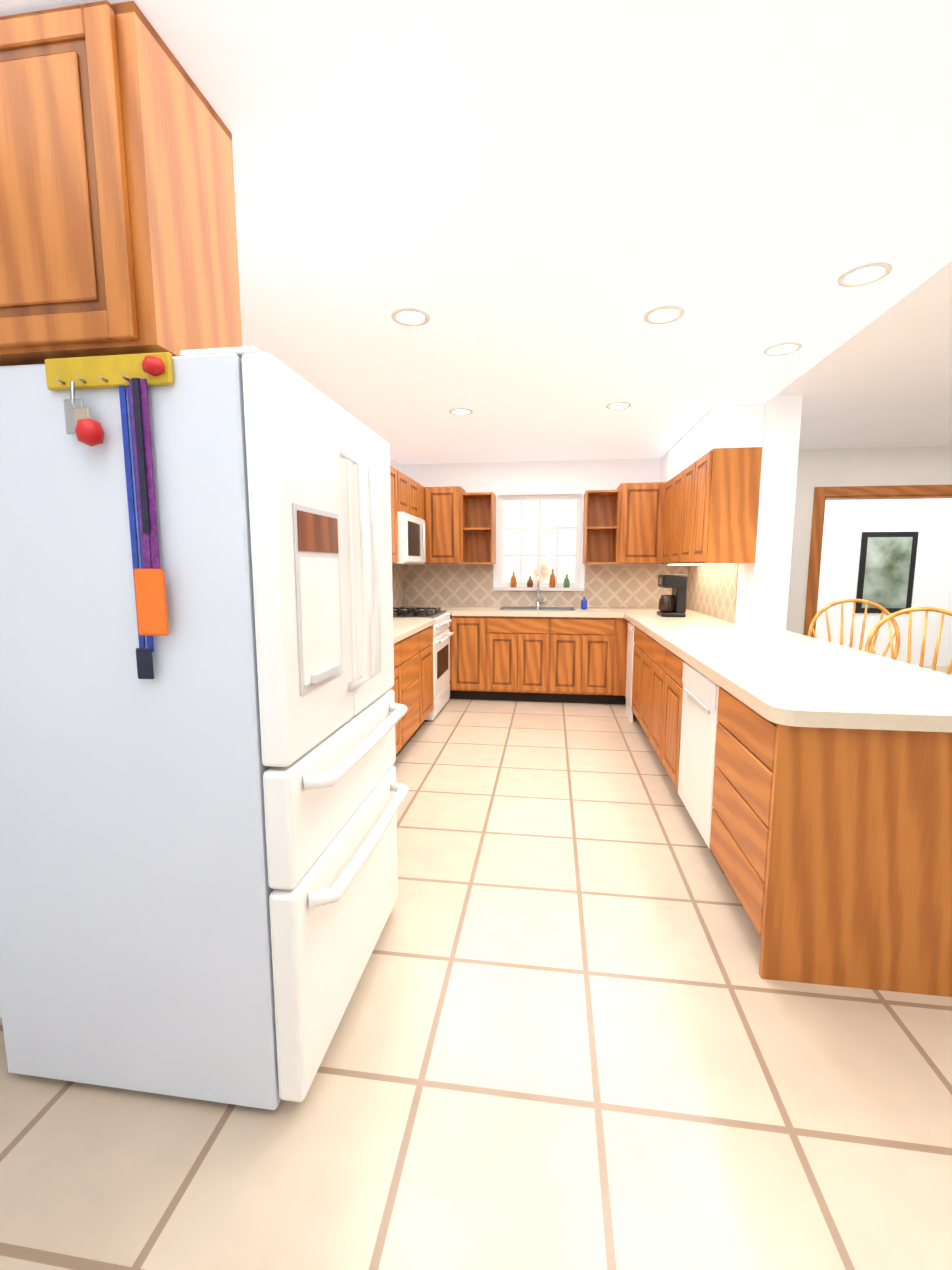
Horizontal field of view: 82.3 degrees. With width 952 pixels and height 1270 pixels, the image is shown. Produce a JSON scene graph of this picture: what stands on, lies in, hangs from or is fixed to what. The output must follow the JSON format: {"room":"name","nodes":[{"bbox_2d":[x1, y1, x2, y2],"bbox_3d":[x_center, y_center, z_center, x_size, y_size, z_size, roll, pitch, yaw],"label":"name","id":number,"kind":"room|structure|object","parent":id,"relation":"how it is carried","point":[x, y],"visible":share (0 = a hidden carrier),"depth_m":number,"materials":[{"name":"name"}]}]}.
{"room":"kitchen","nodes":[
{"label":"kitchen","id":0,"kind":"room"},
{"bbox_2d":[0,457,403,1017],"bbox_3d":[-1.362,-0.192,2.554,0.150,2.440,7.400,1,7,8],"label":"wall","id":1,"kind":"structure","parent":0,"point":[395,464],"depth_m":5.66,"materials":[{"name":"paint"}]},
{"bbox_2d":[0,0,242,365],"bbox_3d":[-1.037,-0.943,1.300,0.796,0.629,0.350,1,7,8],"label":"upper cabinet","id":2,"kind":"object","parent":1,"relation":"attached to","point":[118,232],"visible":1,"depth_m":1.12,"materials":[{"name":"brown wood"}]},
{"bbox_2d":[390,466,401,563],"bbox_3d":[-0.854,-0.961,4.328,0.346,0.780,0.484,1,7,8],"label":"upper cabinet","id":3,"kind":"object","parent":1,"relation":"attached to","point":[396,499],"depth_m":4.45,"materials":[{"name":"brown wood"}]},
{"bbox_2d":[392,565,403,606],"bbox_3d":[-1.068,-0.312,4.121,0.008,0.448,3.890,1,7,8],"label":"backsplash","id":4,"kind":"structure","parent":1,"relation":"attached to","point":[398,583],"depth_m":5.81,"materials":[{"name":"beige tile"}]},
{"bbox_2d":[398,471,413,515],"bbox_3d":[-0.791,-1.234,4.758,0.346,0.346,0.444,1,7,8],"label":"upper cabinet","id":5,"kind":"object","parent":1,"relation":"attached to","point":[407,495],"depth_m":4.80,"materials":[{"name":"brown wood"}]},
{"bbox_2d":[397,512,425,563],"bbox_3d":[-0.720,-0.864,4.954,0.444,0.430,0.752,1,7,8],"label":"microwave","id":6,"kind":"object","parent":5,"relation":"attached to","point":[411,540],"visible":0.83,"depth_m":4.72,"materials":[{"name":"white plastic"}]},
{"bbox_2d":[393,617,434,643],"bbox_3d":[-0.838,0.031,3.420,0.657,0.050,2.508,1,7,8],"label":"countertop","id":7,"kind":"structure","parent":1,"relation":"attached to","point":[403,628],"depth_m":4.05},
{"bbox_2d":[414,481,421,518],"bbox_3d":[-0.749,-1.273,5.065,0.346,0.346,0.444,1,7,8],"label":"upper cabinet","id":8,"kind":"object","parent":1,"relation":"attached to","point":[417,487],"depth_m":5.21,"materials":[{"name":"brown wood"}]},
{"bbox_2d":[422,486,425,563],"bbox_3d":[-0.685,-1.126,5.626,0.326,0.780,0.636,1,7,8],"label":"upper cabinet","id":9,"kind":"object","parent":1,"relation":"attached to","point":[423,488],"depth_m":5.52,"materials":[{"name":"brown wood"}]},
{"bbox_2d":[0,699,951,1269],"bbox_3d":[2.807,0.913,3.773,8.120,0.060,10.650,1,7,8],"label":"floor","id":10,"kind":"structure","parent":0,"point":[574,1031],"depth_m":1.39,"materials":[{"name":"tile"}]},
{"bbox_2d":[0,346,408,1109],"bbox_3d":[-0.733,0.241,1.683,0.905,1.800,0.850,1,7,8],"label":"fridge","id":11,"kind":"object","parent":10,"relation":"on","point":[198,864],"visible":1,"depth_m":1.28,"materials":[{"name":"white metal"}]},
{"bbox_2d":[45,352,173,678],"bbox_3d":[-0.777,-0.242,1.166,0.290,0.687,0.058,1,7,8],"label":"key rack","id":12,"kind":"object","parent":11,"relation":"attached to","point":[136,375],"visible":0.98,"depth_m":1.15,"materials":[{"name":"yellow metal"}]},
{"bbox_2d":[389,639,404,756],"bbox_3d":[-0.852,0.489,3.442,0.635,0.864,0.565,1,7,8],"label":"base cabinet","id":13,"kind":"object","parent":10,"relation":"on","point":[398,688],"depth_m":3.62,"materials":[{"name":"brown wood"}]},
{"bbox_2d":[405,629,424,744],"bbox_3d":[-0.780,0.423,3.966,0.635,0.864,0.630,1,7,8],"label":"base cabinet","id":14,"kind":"object","parent":10,"relation":"on","point":[412,688],"depth_m":4.02,"materials":[{"name":"brown wood"}]},
{"bbox_2d":[393,607,453,721],"bbox_3d":[-0.595,0.236,5.076,0.686,0.956,0.756,1,7,8],"label":"range","id":15,"kind":"object","parent":10,"relation":"on","point":[442,633],"visible":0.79,"depth_m":4.92,"materials":[{"name":"white metal"}]},
{"bbox_2d":[425,626,433,718],"bbox_3d":[-0.712,0.360,4.461,0.635,0.864,0.508,1,7,8],"label":"base cabinet","id":16,"kind":"object","parent":10,"relation":"on","point":[429,687],"depth_m":4.49,"materials":[{"name":"brown wood"}]},
{"bbox_2d":[449,616,456,698],"bbox_3d":[-0.499,0.195,5.768,0.700,0.864,0.633,1,7,8],"label":"base cabinet","id":17,"kind":"object","parent":10,"relation":"on","point":[453,625],"depth_m":5.44,"materials":[{"name":"brown wood"}]},
{"bbox_2d":[457,616,492,699],"bbox_3d":[-0.009,0.203,5.701,0.430,0.864,0.633,1,7,8],"label":"base cabinet","id":18,"kind":"object","parent":10,"relation":"on","point":[474,633],"depth_m":5.40,"materials":[{"name":"brown wood"}]},
{"bbox_2d":[493,616,556,701],"bbox_3d":[0.447,0.211,5.640,0.750,0.864,0.633,1,7,8],"label":"base cabinet","id":19,"kind":"object","parent":10,"relation":"on","point":[555,659],"depth_m":5.34,"materials":[{"name":"brown wood"}]},
{"bbox_2d":[557,617,616,703],"bbox_3d":[1.024,0.221,5.562,0.675,0.864,0.633,1,7,8],"label":"base cabinet","id":20,"kind":"object","parent":10,"relation":"on","point":[586,646],"depth_m":5.26,"materials":[{"name":"brown wood"}]},
{"bbox_2d":[613,618,626,704],"bbox_3d":[1.715,0.233,5.468,0.830,0.864,0.633,1,7,8],"label":"base cabinet","id":21,"kind":"object","parent":10,"relation":"on","point":[619,680],"depth_m":5.24,"materials":[{"name":"brown wood"}]},
{"bbox_2d":[625,621,628,696],"bbox_3d":[1.692,0.307,4.879,0.635,0.864,0.623,1,7,8],"label":"base cabinet","id":22,"kind":"object","parent":10,"relation":"on","point":[627,621],"depth_m":5.20,"materials":[{"name":"brown wood"}]},
{"bbox_2d":[625,622,634,721],"bbox_3d":[1.374,0.320,4.857,0.027,0.845,0.348,1,7,8],"label":"trash compactor","id":23,"kind":"object","parent":10,"relation":"on","point":[629,669],"visible":0.92,"depth_m":4.82,"materials":[{"name":"white metal"}]},
{"bbox_2d":[631,626,640,717],"bbox_3d":[1.624,0.370,4.384,0.635,0.864,0.495,1,7,8],"label":"base cabinet","id":24,"kind":"object","parent":10,"relation":"on","point":[636,630],"depth_m":4.55,"materials":[{"name":"brown wood"}]},
{"bbox_2d":[637,630,648,731],"bbox_3d":[1.570,0.420,3.988,0.635,0.864,0.570,1,7,8],"label":"base cabinet","id":25,"kind":"object","parent":10,"relation":"on","point":[642,638],"depth_m":4.18,"materials":[{"name":"brown wood"}]},
{"bbox_2d":[645,636,660,752],"bbox_3d":[1.510,0.475,3.555,0.635,0.864,0.570,1,7,8],"label":"base cabinet","id":26,"kind":"object","parent":10,"relation":"on","point":[653,694],"depth_m":3.74,"materials":[{"name":"brown wood"}]},
{"bbox_2d":[657,645,684,789],"bbox_3d":[1.455,0.526,3.155,0.635,0.864,0.505,1,7,8],"label":"base cabinet","id":27,"kind":"object","parent":10,"relation":"on","point":[669,714],"depth_m":3.19,"materials":[{"name":"brown wood"}]},
{"bbox_2d":[678,662,723,872],"bbox_3d":[1.370,0.601,2.614,0.637,0.851,0.594,1,7,8],"label":"dishwasher","id":28,"kind":"object","parent":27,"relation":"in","point":[699,721],"visible":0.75,"depth_m":2.58,"materials":[{"name":"white plastic"}]},
{"bbox_2d":[710,687,951,996],"bbox_3d":[1.297,0.671,2.007,0.635,0.864,0.630,1,7,8],"label":"base cabinet","id":29,"kind":"object","parent":10,"relation":"on","point":[831,848],"depth_m":1.72,"materials":[{"name":"brown wood"}]},
{"bbox_2d":[808,599,899,659],"bbox_3d":[2.375,0.352,3.431,0.524,1.144,0.486,1,7,8],"label":"chair","id":30,"kind":"object","parent":10,"relation":"on","point":[887,613],"visible":0.17,"depth_m":3.52,"materials":[{"name":"brown wood"}]},
{"bbox_2d":[864,607,951,674],"bbox_3d":[2.236,0.439,2.750,0.538,1.144,0.511,1,7,8],"label":"chair","id":31,"kind":"object","parent":10,"relation":"on","point":[869,643],"visible":0.23,"depth_m":2.86,"materials":[{"name":"brown wood"}]},
{"bbox_2d":[0,0,951,463],"bbox_3d":[0.140,-1.456,2.187,3.180,0.160,7.400,1,7,8],"label":"ceiling","id":32,"kind":"structure","parent":0,"point":[536,210],"depth_m":1.61,"materials":[{"name":"paint"}]},
{"bbox_2d":[391,308,429,325],"bbox_3d":[-0.287,-1.397,2.396,0.170,0.007,0.170,1,7,8],"label":"recessed light","id":33,"kind":"object","parent":32,"relation":"in","point":[410,316],"visible":1,"depth_m":2.39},
{"bbox_2d":[449,408,472,414],"bbox_3d":[-0.106,-1.583,3.863,0.170,0.007,0.170,1,7,8],"label":"recessed light","id":34,"kind":"object","parent":32,"relation":"in","point":[460,411],"visible":0.98,"depth_m":3.86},
{"bbox_2d":[606,402,630,409],"bbox_3d":[0.974,-1.565,3.717,0.170,0.007,0.170,1,7,8],"label":"recessed light","id":35,"kind":"object","parent":32,"relation":"in","point":[618,405],"visible":0.94,"depth_m":3.71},
{"bbox_2d":[644,305,684,323],"bbox_3d":[0.820,-1.395,2.376,0.170,0.007,0.170,1,7,8],"label":"recessed light","id":36,"kind":"object","parent":32,"relation":"in","point":[665,314],"visible":1,"depth_m":2.37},
{"bbox_2d":[763,342,801,355],"bbox_3d":[1.547,-1.442,2.748,0.170,0.007,0.170,1,7,8],"label":"recessed light","id":37,"kind":"object","parent":32,"relation":"in","point":[784,348],"visible":1,"depth_m":2.74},
{"bbox_2d":[837,262,891,286],"bbox_3d":[1.461,-1.353,2.049,0.170,0.007,0.170,1,7,8],"label":"recessed light","id":38,"kind":"object","parent":32,"relation":"in","point":[864,274],"visible":1,"depth_m":2.04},
{"bbox_2d":[401,446,951,634],"bbox_3d":[2.655,-0.602,5.633,6.970,2.480,0.158,1,7,8],"label":"wall","id":39,"kind":"structure","parent":0,"point":[621,585],"depth_m":5.68,"materials":[{"name":"paint"}]},
{"bbox_2d":[425,486,468,563],"bbox_3d":[-0.310,-1.137,5.721,0.388,0.780,0.346,1,7,8],"label":"upper cabinet","id":40,"kind":"object","parent":39,"relation":"attached to","point":[446,508],"depth_m":5.56,"materials":[{"name":"brown wood"}]},
{"bbox_2d":[494,495,583,590],"bbox_3d":[0.677,-0.986,5.840,0.960,1.010,0.170,1,7,8],"label":"window","id":41,"kind":"structure","parent":39,"relation":"attached to","point":[521,586],"depth_m":5.87,"materials":[{"name":"white wood"}]},
{"bbox_2d":[510,571,516,586],"bbox_3d":[0.408,-0.605,5.915,0.068,0.170,0.068,1,7,8],"label":"bottle","id":42,"kind":"object","parent":41,"relation":"on","point":[513,582],"visible":1,"depth_m":5.90,"materials":[{"name":"orange glass"}]},
{"bbox_2d":[527,576,532,586],"bbox_3d":[0.586,-0.577,5.894,0.068,0.120,0.068,1,7,8],"label":"bottle","id":43,"kind":"object","parent":41,"relation":"on","point":[530,582],"visible":0.92,"depth_m":5.87,"materials":[{"name":"brown glass"}]},
{"bbox_2d":[549,569,555,587],"bbox_3d":[0.824,-0.612,5.857,0.068,0.200,0.068,1,7,8],"label":"bottle","id":44,"kind":"object","parent":41,"relation":"on","point":[552,581],"visible":0.98,"depth_m":5.84,"materials":[{"name":"orange glass"}]},
{"bbox_2d":[563,574,569,587],"bbox_3d":[0.973,-0.580,5.841,0.068,0.140,0.068,1,7,8],"label":"bottle","id":45,"kind":"object","parent":41,"relation":"on","point":[566,583],"visible":0.96,"depth_m":5.82,"materials":[{"name":"green glass"}]},
{"bbox_2d":[394,605,699,617],"bbox_3d":[0.645,-0.238,5.541,3.017,0.050,0.667,1,7,8],"label":"countertop","id":46,"kind":"structure","parent":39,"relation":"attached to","point":[595,612],"depth_m":5.31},
{"bbox_2d":[498,573,575,610],"bbox_3d":[0.632,-0.430,5.585,0.770,0.413,0.487,1,7,8],"label":"sink","id":47,"kind":"object","parent":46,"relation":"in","point":[538,607],"visible":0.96,"depth_m":5.76,"materials":[{"name":"metal"}]},
{"bbox_2d":[581,595,586,608],"bbox_3d":[1.097,-0.337,5.524,0.064,0.150,0.062,1,7,8],"label":"soap bottle","id":48,"kind":"object","parent":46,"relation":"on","point":[583,603],"visible":1,"depth_m":5.50,"materials":[{"name":"blue plastic"}]},
{"bbox_2d":[609,482,665,563],"bbox_3d":[1.631,-1.104,5.458,0.450,0.780,0.346,1,7,8],"label":"upper cabinet","id":49,"kind":"object","parent":39,"relation":"attached to","point":[623,523],"depth_m":5.30,"materials":[{"name":"brown wood"}]},
{"bbox_2d":[803,485,951,637],"bbox_3d":[4.374,-0.394,5.418,2.080,2.120,0.168,1,7,8],"label":"trim","id":50,"kind":"structure","parent":39,"relation":"attached to","point":[822,495],"depth_m":5.35,"materials":[{"name":"brown wood"}]},
{"bbox_2d":[686,395,802,629],"bbox_3d":[2.180,-0.484,4.700,0.238,2.480,1.850,1,7,8],"label":"wall","id":51,"kind":"structure","parent":0,"point":[737,593],"depth_m":3.77,"materials":[{"name":"paint"}]},
{"bbox_2d":[660,456,663,481],"bbox_3d":[1.998,-1.238,5.367,0.336,1.068,0.392,1,7,8],"label":"upper cabinet","id":52,"kind":"object","parent":51,"relation":"attached to","point":[662,459],"depth_m":5.45,"materials":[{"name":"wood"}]},
{"bbox_2d":[662,448,671,563],"bbox_3d":[1.949,-1.193,5.015,0.336,1.068,0.435,1,7,8],"label":"upper cabinet","id":53,"kind":"object","parent":51,"relation":"attached to","point":[668,456],"depth_m":5.17,"materials":[{"name":"brown wood"}]},
{"bbox_2d":[664,440,679,564],"bbox_3d":[1.903,-1.151,4.679,0.336,1.068,0.512,1,7,8],"label":"upper cabinet","id":54,"kind":"object","parent":51,"relation":"attached to","point":[674,475],"depth_m":4.87,"materials":[{"name":"brown wood"}]},
{"bbox_2d":[676,428,691,564],"bbox_3d":[1.851,-1.103,4.306,0.336,1.068,0.512,1,7,8],"label":"upper cabinet","id":55,"kind":"object","parent":51,"relation":"attached to","point":[686,441],"depth_m":4.49,"materials":[{"name":"brown wood"}]},
{"bbox_2d":[623,612,747,632],"bbox_3d":[1.662,-0.103,4.477,0.710,0.050,1.183,1,7,8],"label":"countertop","id":56,"kind":"structure","parent":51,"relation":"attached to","point":[642,619],"depth_m":4.35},
{"bbox_2d":[657,574,687,616],"bbox_3d":[1.706,-0.346,4.756,0.207,0.360,0.242,1,7,8],"label":"coffee maker","id":57,"kind":"object","parent":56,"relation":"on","point":[673,604],"visible":1,"depth_m":4.65,"materials":[{"name":"black plastic"}]},
{"bbox_2d":[684,403,764,564],"bbox_3d":[1.805,-1.060,3.965,0.336,1.068,0.446,1,7,8],"label":"upper cabinet","id":58,"kind":"object","parent":51,"relation":"attached to","point":[710,467],"depth_m":3.77,"materials":[{"name":"brown wood"}]},
{"bbox_2d":[646,627,951,732],"bbox_3d":[1.525,0.117,2.741,0.910,0.050,2.322,1,7,8],"label":"countertop","id":59,"kind":"structure","parent":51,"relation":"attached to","point":[783,677],"depth_m":2.10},
{"bbox_2d":[775,261,951,449],"bbox_3d":[4.382,-1.609,3.237,4.940,0.120,10.650,1,7,8],"label":"ceiling","id":60,"kind":"structure","parent":0,"point":[883,380],"depth_m":3.40,"materials":[{"name":"paint"}]},
{"bbox_2d":[815,498,951,665],"bbox_3d":[5.105,-0.827,7.408,4.300,2.480,0.150,1,7,8],"label":"wall","id":61,"kind":"structure","parent":0,"point":[847,523],"depth_m":7.27,"materials":[{"name":"paint"}]},
{"bbox_2d":[855,532,918,613],"bbox_3d":[5.479,-0.829,7.266,0.680,1.080,0.023,1,7,8],"label":"picture frame","id":62,"kind":"object","parent":61,"relation":"attached to","point":[887,563],"visible":0.81,"depth_m":7.25,"materials":[{"name":"black plastic"}]},
{"bbox_2d":[923,666,951,674],"bbox_3d":[4.963,0.528,6.531,4.000,0.012,1.949,1,7,8],"label":"floor","id":63,"kind":"structure","parent":0,"point":[942,669],"depth_m":7.17,"materials":[{"name":"beige tile"}]},
{"label":"outside","id":64,"kind":"structure","parent":0,"visible":0},
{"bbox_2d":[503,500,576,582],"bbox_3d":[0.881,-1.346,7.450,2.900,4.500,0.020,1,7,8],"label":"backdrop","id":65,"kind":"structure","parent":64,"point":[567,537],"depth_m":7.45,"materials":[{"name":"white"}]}
]}

